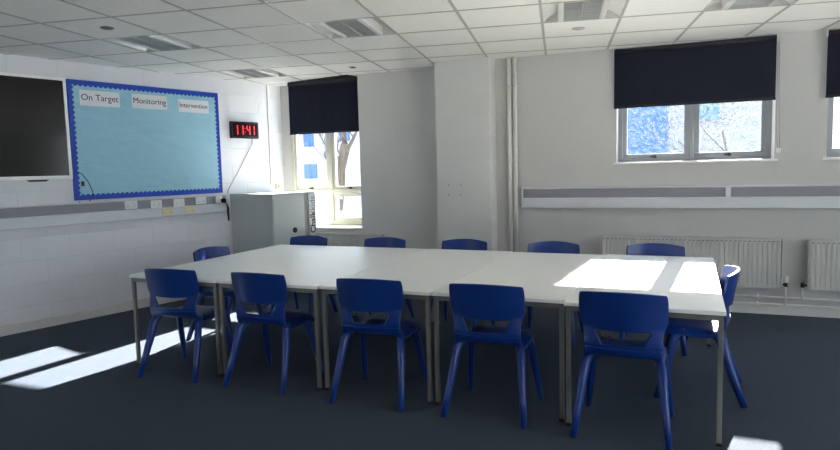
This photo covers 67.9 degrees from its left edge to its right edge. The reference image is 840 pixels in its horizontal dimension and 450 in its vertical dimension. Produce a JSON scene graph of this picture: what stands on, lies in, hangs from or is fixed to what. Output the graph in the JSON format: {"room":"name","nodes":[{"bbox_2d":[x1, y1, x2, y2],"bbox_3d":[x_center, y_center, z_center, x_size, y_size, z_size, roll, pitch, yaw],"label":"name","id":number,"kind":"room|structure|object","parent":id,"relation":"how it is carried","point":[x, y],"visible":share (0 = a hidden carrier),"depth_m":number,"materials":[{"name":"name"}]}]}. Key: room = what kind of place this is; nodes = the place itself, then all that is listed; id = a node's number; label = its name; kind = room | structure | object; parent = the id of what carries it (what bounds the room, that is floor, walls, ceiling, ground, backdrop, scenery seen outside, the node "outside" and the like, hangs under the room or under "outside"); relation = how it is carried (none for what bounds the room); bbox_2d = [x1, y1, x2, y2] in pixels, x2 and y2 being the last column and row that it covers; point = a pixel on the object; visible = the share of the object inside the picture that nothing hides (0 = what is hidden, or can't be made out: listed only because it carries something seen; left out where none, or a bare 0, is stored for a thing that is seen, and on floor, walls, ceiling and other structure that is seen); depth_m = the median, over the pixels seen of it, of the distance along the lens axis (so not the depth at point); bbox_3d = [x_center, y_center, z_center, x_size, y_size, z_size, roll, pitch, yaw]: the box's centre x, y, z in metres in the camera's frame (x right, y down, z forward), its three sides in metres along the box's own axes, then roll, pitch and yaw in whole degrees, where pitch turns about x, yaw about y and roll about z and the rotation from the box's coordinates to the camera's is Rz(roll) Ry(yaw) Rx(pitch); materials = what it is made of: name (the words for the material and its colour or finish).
{"room":"classroom","nodes":[
{"label":"classroom","id":0,"kind":"room"},
{"bbox_2d":[0,53,283,325],"bbox_3d":[-5.261,-0.184,4.364,0.351,2.800,10.900,2,6,36],"label":"wall","id":1,"kind":"structure","parent":0,"point":[52,270],"depth_m":6.72,"materials":[{"name":"white paint"}]},
{"bbox_2d":[0,72,72,181],"bbox_3d":[-4.057,-0.877,5.569,0.104,1.015,1.752,2,6,36],"label":"wall screen","id":2,"kind":"object","parent":1,"relation":"attached to","point":[35,146],"visible":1,"depth_m":5.97,"materials":[{"name":"black glass"}]},
{"bbox_2d":[0,293,199,336],"bbox_3d":[-5.109,1.171,4.336,0.021,0.098,10.200,2,6,36],"label":"baseboard","id":3,"kind":"structure","parent":1,"relation":"attached to","point":[14,328],"depth_m":6.42,"materials":[{"name":"paint"}]},
{"bbox_2d":[0,194,226,230],"bbox_3d":[-4.104,-0.034,5.589,0.063,0.223,5.600,2,6,36],"label":"cable trunking","id":4,"kind":"object","parent":1,"relation":"attached to","point":[57,214],"visible":0.91,"depth_m":6.48,"materials":[{"name":"grey plastic"}]},
{"bbox_2d":[124,201,137,208],"bbox_3d":[-3.156,-0.218,6.811,0.022,0.088,0.144,2,6,36],"label":"double socket","id":5,"kind":"object","parent":4,"relation":"attached to","point":[127,204],"visible":1,"depth_m":6.80,"materials":[{"name":"white plastic"}]},
{"bbox_2d":[150,200,161,207],"bbox_3d":[-2.981,-0.236,7.047,0.022,0.088,0.136,2,6,36],"label":"double socket","id":6,"kind":"object","parent":4,"relation":"attached to","point":[153,203],"visible":1,"depth_m":7.04,"materials":[{"name":"white plastic"}]},
{"bbox_2d":[162,207,173,215],"bbox_3d":[-2.897,-0.155,7.165,0.022,0.088,0.134,2,6,37],"label":"socket","id":7,"kind":"object","parent":4,"relation":"attached to","point":[166,211],"visible":1,"depth_m":7.15,"materials":[{"name":"plastic"}]},
{"bbox_2d":[173,198,184,206],"bbox_3d":[-2.811,-0.263,7.275,0.022,0.088,0.138,2,6,36],"label":"double socket","id":8,"kind":"object","parent":4,"relation":"attached to","point":[176,202],"visible":1,"depth_m":7.26,"materials":[{"name":"white plastic"}]},
{"bbox_2d":[185,206,194,213],"bbox_3d":[-2.728,-0.180,7.392,0.022,0.088,0.132,2,6,36],"label":"socket","id":9,"kind":"object","parent":4,"relation":"attached to","point":[188,209],"visible":1,"depth_m":7.38,"materials":[{"name":"plastic"}]},
{"bbox_2d":[195,196,205,203],"bbox_3d":[-2.638,-0.296,7.507,0.022,0.088,0.142,2,6,36],"label":"double socket","id":10,"kind":"object","parent":4,"relation":"attached to","point":[198,200],"visible":1,"depth_m":7.50,"materials":[{"name":"white plastic"}]},
{"bbox_2d":[215,196,221,202],"bbox_3d":[-2.486,-0.316,7.710,0.022,0.088,0.096,2,6,37],"label":"socket","id":11,"kind":"object","parent":4,"relation":"attached to","point":[217,198],"visible":1,"depth_m":7.70,"materials":[{"name":"white plastic"}]},
{"bbox_2d":[221,198,228,220],"bbox_3d":[-2.415,-0.191,7.753,0.057,0.290,0.103,2,6,37],"label":"plug","id":12,"kind":"object","parent":4,"relation":"attached to","point":[223,200],"visible":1,"depth_m":7.74,"materials":[{"name":"black plastic"}]},
{"bbox_2d":[66,79,222,200],"bbox_3d":[-3.016,-0.936,7.031,0.035,1.224,1.773,2,6,36],"label":"display board","id":13,"kind":"object","parent":1,"relation":"attached to","point":[125,151],"visible":1,"depth_m":6.92,"materials":[{"name":"blue paper"}]},
{"bbox_2d":[76,171,93,201],"bbox_3d":[-3.449,-0.384,6.431,0.046,0.341,0.165,2,6,37],"label":"lead","id":14,"kind":"object","parent":13,"relation":"hanging from","point":[82,182],"visible":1,"depth_m":6.41,"materials":[{"name":"black plastic"}]},
{"bbox_2d":[79,90,119,107],"bbox_3d":[-3.352,-1.321,6.533,0.005,0.157,0.418,2,6,36],"label":"card","id":15,"kind":"object","parent":13,"relation":"attached to","point":[86,97],"visible":1,"depth_m":6.53,"materials":[{"name":"white paper"}]},
{"bbox_2d":[131,94,166,109],"bbox_3d":[-3.022,-1.375,6.975,0.005,0.154,0.417,2,6,36],"label":"card","id":16,"kind":"object","parent":13,"relation":"attached to","point":[142,101],"visible":1,"depth_m":6.97,"materials":[{"name":"white paper"}]},
{"bbox_2d":[178,99,208,113],"bbox_3d":[-2.692,-1.411,7.419,0.005,0.148,0.407,2,6,36],"label":"card","id":17,"kind":"object","parent":13,"relation":"attached to","point":[184,105],"visible":1,"depth_m":7.41,"materials":[{"name":"white paper"}]},
{"bbox_2d":[227,141,252,193],"bbox_3d":[-2.308,-0.765,8.005,0.007,0.708,0.434,2,6,36],"label":"cable","id":18,"kind":"object","parent":1,"relation":"attached to","point":[252,141],"visible":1,"depth_m":8.00,"materials":[{"name":"white plastic"}]},
{"bbox_2d":[229,121,258,138],"bbox_3d":[-2.259,-1.219,8.021,0.054,0.210,0.423,2,6,36],"label":"wall clock","id":19,"kind":"object","parent":1,"relation":"attached to","point":[244,130],"visible":1,"depth_m":7.99,"materials":[{"name":"black plastic"}]},
{"bbox_2d":[266,85,272,183],"bbox_3d":[-2.021,-1.212,8.372,0.018,1.325,0.026,2,6,36],"label":"conduit","id":20,"kind":"object","parent":1,"relation":"attached to","point":[267,89],"visible":1,"depth_m":8.36,"materials":[{"name":"white plastic"}]},
{"bbox_2d":[275,183,280,188],"bbox_3d":[-1.938,-0.528,8.510,0.034,0.085,0.070,2,6,37],"label":"socket","id":21,"kind":"object","parent":1,"relation":"attached to","point":[277,185],"visible":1,"depth_m":8.49,"materials":[{"name":"beige plastic"}]},
{"bbox_2d":[316,68,437,248],"bbox_3d":[-0.938,-0.633,8.140,2.930,2.800,0.568,1,6,22],"label":"wall","id":22,"kind":"structure","parent":0,"point":[396,109],"depth_m":7.53,"materials":[{"name":"white paint"}]},
{"bbox_2d":[280,86,357,224],"bbox_3d":[-1.404,-1.022,8.489,1.795,2.065,0.203,1,6,22],"label":"window frame","id":23,"kind":"structure","parent":22,"relation":"in","point":[284,100],"depth_m":8.54,"materials":[{"name":"paint"}]},
{"bbox_2d":[288,97,361,224],"bbox_3d":[-1.181,-0.928,8.336,1.225,1.835,0.109,1,6,22],"label":"window","id":24,"kind":"structure","parent":23,"relation":"attached to","point":[332,190],"depth_m":8.35,"materials":[{"name":"beige paint"}]},
{"bbox_2d":[287,75,358,134],"bbox_3d":[-1.255,-1.509,7.906,1.076,0.679,0.245,1,6,22],"label":"roller blind","id":25,"kind":"object","parent":22,"relation":"attached to","point":[327,104],"visible":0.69,"depth_m":7.97,"materials":[{"name":"black fabric"}]},
{"bbox_2d":[316,225,361,229],"bbox_3d":[-1.319,0.024,8.240,1.423,0.023,0.385,1,6,22],"label":"window sill","id":26,"kind":"structure","parent":22,"relation":"attached to","point":[340,227],"depth_m":8.01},
{"bbox_2d":[315,232,383,246],"bbox_3d":[-0.874,0.312,7.833,0.940,0.430,0.122,1,6,22],"label":"radiator","id":27,"kind":"object","parent":22,"relation":"attached to","point":[333,238],"visible":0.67,"depth_m":7.77,"materials":[{"name":"metal"}]},
{"bbox_2d":[317,232,382,233],"bbox_3d":[-0.888,0.103,7.794,0.940,0.006,0.074,1,6,22],"label":"grille","id":28,"kind":"object","parent":27,"relation":"attached to","point":[317,232],"depth_m":7.80,"materials":[{"name":"metal"}]},
{"bbox_2d":[0,292,839,449],"bbox_3d":[-0.055,1.339,2.315,13.100,0.120,10.740,1,6,23],"label":"floor","id":29,"kind":"structure","parent":0,"point":[76,385],"depth_m":4.15,"materials":[{"name":"carpet"}]},
{"bbox_2d":[137,268,237,382],"bbox_3d":[-1.768,0.700,4.720,0.521,0.817,0.534,0,5,18],"label":"chair","id":30,"kind":"object","parent":29,"relation":"on","point":[166,283],"visible":0.94,"depth_m":4.53,"materials":[{"name":"blue plastic"}]},
{"bbox_2d":[186,246,268,342],"bbox_3d":[-1.762,0.614,5.673,0.534,0.817,0.521,1,6,24],"label":"chair","id":31,"kind":"object","parent":29,"relation":"on","point":[204,253],"visible":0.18,"depth_m":5.57,"materials":[{"name":"blue plastic"}]},
{"bbox_2d":[129,244,351,376],"bbox_3d":[-1.464,0.658,5.571,0.849,0.718,1.950,1,6,23],"label":"table","id":32,"kind":"object","parent":29,"relation":"on","point":[208,271],"visible":0.71,"depth_m":5.16,"materials":[{"name":"laminate"}]},
{"bbox_2d":[230,191,315,253],"bbox_3d":[-1.850,0.199,7.958,0.826,1.222,0.695,2,6,36],"label":"storage cabinet","id":33,"kind":"object","parent":29,"relation":"on","point":[259,219],"visible":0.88,"depth_m":7.67,"materials":[{"name":"grey metal"}]},
{"bbox_2d":[222,272,324,394],"bbox_3d":[-1.047,0.708,4.443,0.521,0.817,0.534,1,6,23],"label":"chair","id":34,"kind":"object","parent":29,"relation":"on","point":[249,287],"visible":1,"depth_m":4.26,"materials":[{"name":"blue plastic"}]},
{"bbox_2d":[269,235,337,321],"bbox_3d":[-1.213,0.534,6.408,0.521,0.817,0.534,1,6,23],"label":"chair","id":35,"kind":"object","parent":29,"relation":"on","point":[315,240],"visible":0.23,"depth_m":6.54,"materials":[{"name":"blue plastic"}]},
{"bbox_2d":[216,246,427,390],"bbox_3d":[-0.680,0.669,5.240,0.848,0.718,1.955,1,6,23],"label":"table","id":36,"kind":"object","parent":29,"relation":"on","point":[305,275],"visible":0.66,"depth_m":4.82,"materials":[{"name":"laminate"}]},
{"bbox_2d":[328,278,426,411],"bbox_3d":[-0.265,0.719,4.104,0.521,0.817,0.534,1,6,20],"label":"chair","id":37,"kind":"object","parent":29,"relation":"on","point":[354,294],"visible":1,"depth_m":3.92,"materials":[{"name":"blue plastic"}]},
{"bbox_2d":[349,237,414,317],"bbox_3d":[-0.397,0.545,6.060,0.521,0.817,0.534,1,6,23],"label":"chair","id":38,"kind":"object","parent":29,"relation":"on","point":[387,242],"visible":0.14,"depth_m":6.20,"materials":[{"name":"blue plastic"}]},
{"bbox_2d":[319,249,511,404],"bbox_3d":[0.086,0.678,4.923,0.798,0.718,1.940,1,6,23],"label":"table","id":39,"kind":"object","parent":29,"relation":"on","point":[420,274],"visible":0.71,"depth_m":4.53,"materials":[{"name":"laminate"}]},
{"bbox_2d":[423,239,494,332],"bbox_3d":[0.360,0.556,5.735,0.521,0.817,0.534,1,6,25],"label":"chair","id":40,"kind":"object","parent":29,"relation":"on","point":[454,244],"visible":0.16,"depth_m":5.88,"materials":[{"name":"blue plastic"}]},
{"bbox_2d":[440,283,543,428],"bbox_3d":[0.450,0.727,3.819,0.521,0.817,0.534,1,6,23],"label":"chair","id":41,"kind":"object","parent":29,"relation":"on","point":[488,302],"visible":1,"depth_m":3.64,"materials":[{"name":"blue plastic"}]},
{"bbox_2d":[431,252,605,421],"bbox_3d":[0.828,0.690,4.590,0.818,0.718,1.895,1,6,23],"label":"table","id":42,"kind":"object","parent":29,"relation":"on","point":[547,280],"visible":0.82,"depth_m":4.20,"materials":[{"name":"laminate"}]},
{"bbox_2d":[521,241,582,346],"bbox_3d":[1.123,0.569,5.385,0.521,0.817,0.534,1,6,23],"label":"chair","id":43,"kind":"object","parent":29,"relation":"on","point":[544,246],"visible":0.18,"depth_m":5.53,"materials":[{"name":"blue plastic"}]},
{"bbox_2d":[570,291,674,449],"bbox_3d":[1.146,0.740,3.489,0.521,0.817,0.534,1,6,24],"label":"chair","id":44,"kind":"object","parent":29,"relation":"on","point":[608,311],"visible":1,"depth_m":3.30,"materials":[{"name":"blue plastic"}]},
{"bbox_2d":[564,254,725,446],"bbox_3d":[1.579,0.702,4.260,0.818,0.718,1.975,1,6,23],"label":"table","id":45,"kind":"object","parent":29,"relation":"on","point":[691,285],"visible":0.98,"depth_m":3.84,"materials":[{"name":"laminate"}]},
{"bbox_2d":[619,243,687,355],"bbox_3d":[1.900,0.578,5.066,0.521,0.817,0.534,1,6,23],"label":"chair","id":46,"kind":"object","parent":29,"relation":"on","point":[651,249],"visible":0.15,"depth_m":5.20,"materials":[{"name":"blue plastic"}]},
{"bbox_2d":[653,265,747,408],"bbox_3d":[1.809,0.674,4.035,0.534,0.817,0.521,1,6,23],"label":"chair","id":47,"kind":"object","parent":29,"relation":"on","point":[677,327],"visible":0.76,"depth_m":3.88,"materials":[{"name":"blue plastic"}]},
{"bbox_2d":[0,0,839,85],"bbox_3d":[-0.212,-1.373,2.208,13.174,0.024,10.721,1,6,23],"label":"ceiling","id":48,"kind":"structure","parent":0,"point":[273,35],"depth_m":5.25,"materials":[{"name":"tile"}]},
{"bbox_2d":[100,26,113,29],"bbox_3d":[-2.464,-1.548,4.913,0.104,0.014,0.104,1,6,23],"label":"ceiling sensor","id":49,"kind":"object","parent":48,"relation":"attached to","point":[101,27],"visible":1,"depth_m":4.90,"materials":[{"name":"white plastic"}]},
{"bbox_2d":[104,35,200,51],"bbox_3d":[-2.367,-1.655,5.542,0.603,0.095,0.608,0,5,13],"label":"ceiling light","id":50,"kind":"object","parent":48,"relation":"attached to","point":[155,42],"visible":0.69,"depth_m":5.55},
{"bbox_2d":[219,68,285,77],"bbox_3d":[-1.966,-1.828,7.349,0.603,0.095,0.608,0,5,13],"label":"ceiling light","id":51,"kind":"object","parent":48,"relation":"attached to","point":[250,73],"visible":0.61,"depth_m":7.37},
{"bbox_2d":[305,18,394,37],"bbox_3d":[-0.566,-1.663,5.142,0.603,0.095,0.608,0,5,13],"label":"ceiling light","id":52,"kind":"object","parent":48,"relation":"attached to","point":[368,26],"visible":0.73,"depth_m":5.18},
{"bbox_2d":[572,27,584,29],"bbox_3d":[1.359,-1.681,5.349,0.110,0.014,0.110,1,6,23],"label":"ceiling sensor","id":53,"kind":"object","parent":48,"relation":"attached to","point":[574,28],"visible":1,"depth_m":5.33,"materials":[{"name":"white plastic"}]},
{"bbox_2d":[542,0,625,21],"bbox_3d":[1.235,-1.671,4.742,0.603,0.095,0.608,0,5,13],"label":"ceiling light","id":54,"kind":"object","parent":48,"relation":"attached to","point":[594,9],"visible":0.99,"depth_m":4.79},
{"bbox_2d":[706,0,794,10],"bbox_3d":[2.436,-1.677,4.475,0.603,0.095,0.608,0,5,13],"label":"ceiling light","id":55,"kind":"object","parent":48,"relation":"attached to","point":[718,4],"visible":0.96,"depth_m":4.70,"materials":[{"name":"white plastic"}]},
{"bbox_2d":[434,57,496,250],"bbox_3d":[0.515,-0.560,6.937,0.640,2.800,0.205,1,6,22],"label":"wall pillar","id":56,"kind":"structure","parent":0,"point":[465,106],"depth_m":6.81,"materials":[{"name":"white paint"}]},
{"bbox_2d":[495,28,839,306],"bbox_3d":[4.134,-0.554,5.881,8.170,2.800,0.570,1,6,22],"label":"wall","id":57,"kind":"structure","parent":0,"point":[567,118],"depth_m":6.37,"materials":[{"name":"paint"}]},
{"bbox_2d":[507,57,512,251],"bbox_3d":[0.988,-0.508,6.819,0.053,2.695,0.076,1,6,22],"label":"riser pipe","id":58,"kind":"object","parent":57,"relation":"attached to","point":[509,159],"visible":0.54,"depth_m":6.77,"materials":[{"name":"metal"}]},
{"bbox_2d":[512,56,517,251],"bbox_3d":[1.046,-0.507,6.796,0.053,2.695,0.076,1,6,22],"label":"riser pipe","id":59,"kind":"object","parent":57,"relation":"attached to","point":[514,86],"visible":0.65,"depth_m":6.74,"materials":[{"name":"metal"}]},
{"bbox_2d":[521,184,839,207],"bbox_3d":[3.428,-0.268,5.856,5.000,0.223,0.062,1,6,22],"label":"cable trunking","id":60,"kind":"object","parent":57,"relation":"attached to","point":[791,195],"visible":1,"depth_m":6.15,"materials":[{"name":"grey plastic"}]},
{"bbox_2d":[600,235,787,306],"bbox_3d":[2.680,0.437,6.198,1.704,0.642,0.122,1,6,22],"label":"radiator","id":61,"kind":"object","parent":57,"relation":"attached to","point":[759,261],"visible":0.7,"depth_m":5.98,"materials":[{"name":"metal"}]},
{"bbox_2d":[601,235,782,239],"bbox_3d":[2.639,0.122,6.159,1.650,0.006,0.074,1,6,22],"label":"grille","id":62,"kind":"object","parent":61,"relation":"attached to","point":[604,237],"depth_m":6.19,"materials":[{"name":"metal"}]},
{"bbox_2d":[618,100,771,162],"bbox_3d":[2.757,-1.217,6.321,1.423,1.130,0.092,1,6,22],"label":"window","id":63,"kind":"structure","parent":57,"relation":"in","point":[691,112],"depth_m":6.32,"materials":[{"name":"grey metal"}]},
{"bbox_2d":[613,159,777,164],"bbox_3d":[2.729,-0.634,6.268,1.483,0.024,0.300,1,6,22],"label":"windowsill","id":64,"kind":"structure","parent":57,"relation":"attached to","point":[737,160],"depth_m":6.11,"materials":[{"name":"white plastic"}]},
{"bbox_2d":[613,34,780,152],"bbox_3d":[2.664,-1.225,6.068,1.501,1.086,0.067,1,6,22],"label":"roller blind","id":65,"kind":"object","parent":57,"relation":"attached to","point":[738,69],"visible":1,"depth_m":6.02,"materials":[{"name":"black fabric"}]},
{"bbox_2d":[729,303,839,317],"bbox_3d":[2.770,0.811,6.244,10.560,0.085,0.405,1,6,22],"label":"baseboard","id":66,"kind":"structure","parent":57,"relation":"attached to","point":[741,308],"depth_m":5.95,"materials":[{"name":"paint"}]},
{"bbox_2d":[733,301,839,308],"bbox_3d":[3.455,0.759,5.949,5.050,0.028,0.060,1,6,22],"label":"pipe","id":67,"kind":"object","parent":57,"relation":"attached to","point":[735,302],"visible":0.49,"depth_m":5.91,"materials":[{"name":"metal"}]},
{"bbox_2d":[734,294,839,301],"bbox_3d":[3.454,0.691,5.943,5.050,0.028,0.060,1,6,22],"label":"pipe","id":68,"kind":"object","parent":57,"relation":"attached to","point":[735,295],"visible":0.49,"depth_m":5.91,"materials":[{"name":"metal"}]},
{"bbox_2d":[800,239,839,299],"bbox_3d":[4.232,0.424,5.563,1.450,0.566,0.122,1,6,22],"label":"radiator","id":69,"kind":"object","parent":57,"relation":"attached to","point":[823,256],"visible":1,"depth_m":5.72,"materials":[{"name":"metal"}]},
{"bbox_2d":[807,239,839,240],"bbox_3d":[4.240,0.147,5.508,1.400,0.006,0.074,1,6,22],"label":"grille","id":70,"kind":"object","parent":69,"relation":"attached to","point":[807,239],"depth_m":5.72,"materials":[{"name":"metal"}]},
{"bbox_2d":[823,157,839,159],"bbox_3d":[4.438,-0.614,5.572,1.483,0.024,0.300,1,6,22],"label":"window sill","id":71,"kind":"structure","parent":57,"relation":"attached to","point":[824,158],"depth_m":5.69,"materials":[{"name":"white plastic"}]},
{"bbox_2d":[825,29,839,97],"bbox_3d":[4.342,-1.445,5.361,1.459,0.604,0.067,1,6,22],"label":"roller blind","id":72,"kind":"object","parent":57,"relation":"attached to","point":[833,48],"visible":1,"depth_m":5.60,"materials":[{"name":"black fabric"}]},
{"bbox_2d":[826,98,839,156],"bbox_3d":[4.466,-1.197,5.626,1.423,1.130,0.092,1,6,22],"label":"window","id":73,"kind":"structure","parent":57,"relation":"in","point":[831,152],"depth_m":5.87,"materials":[{"name":"grey metal"}]},
{"label":"outside","id":74,"kind":"structure","parent":0,"visible":0},
{"bbox_3d":[9.938,-0.389,23.018,120.000,0.200,130.000,1,6,23],"label":"ground","id":75,"kind":"structure","parent":74,"visible":0},
{"bbox_2d":[299,101,760,216],"bbox_3d":[-4.551,-3.787,28.454,37.400,6.300,9.300,1,6,23],"label":"school building","id":76,"kind":"structure","parent":75,"relation":"on","point":[743,133],"depth_m":18.57,"materials":[{"name":"white"}]},
{"bbox_2d":[638,103,736,152],"bbox_3d":[6.039,-1.652,14.143,2.239,4.124,1.850,-1,5,6],"label":"bare tree","id":77,"kind":"object","parent":75,"relation":"on","point":[722,132],"visible":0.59,"depth_m":13.69,"materials":[{"name":"beige plant"}]},
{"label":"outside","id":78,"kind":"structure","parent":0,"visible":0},
{"bbox_3d":[-23.098,0.149,24.981,57.800,0.020,12.450,1,6,23],"label":"soil","id":79,"kind":"object","parent":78,"visible":0},
{"bbox_2d":[310,132,357,216],"bbox_3d":[-1.731,-1.784,14.686,1.615,4.728,3.098,-5,6,-35],"label":"bare tree","id":80,"kind":"object","parent":79,"relation":"on","point":[344,149],"visible":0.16,"depth_m":14.74,"materials":[{"name":"beige plant"}]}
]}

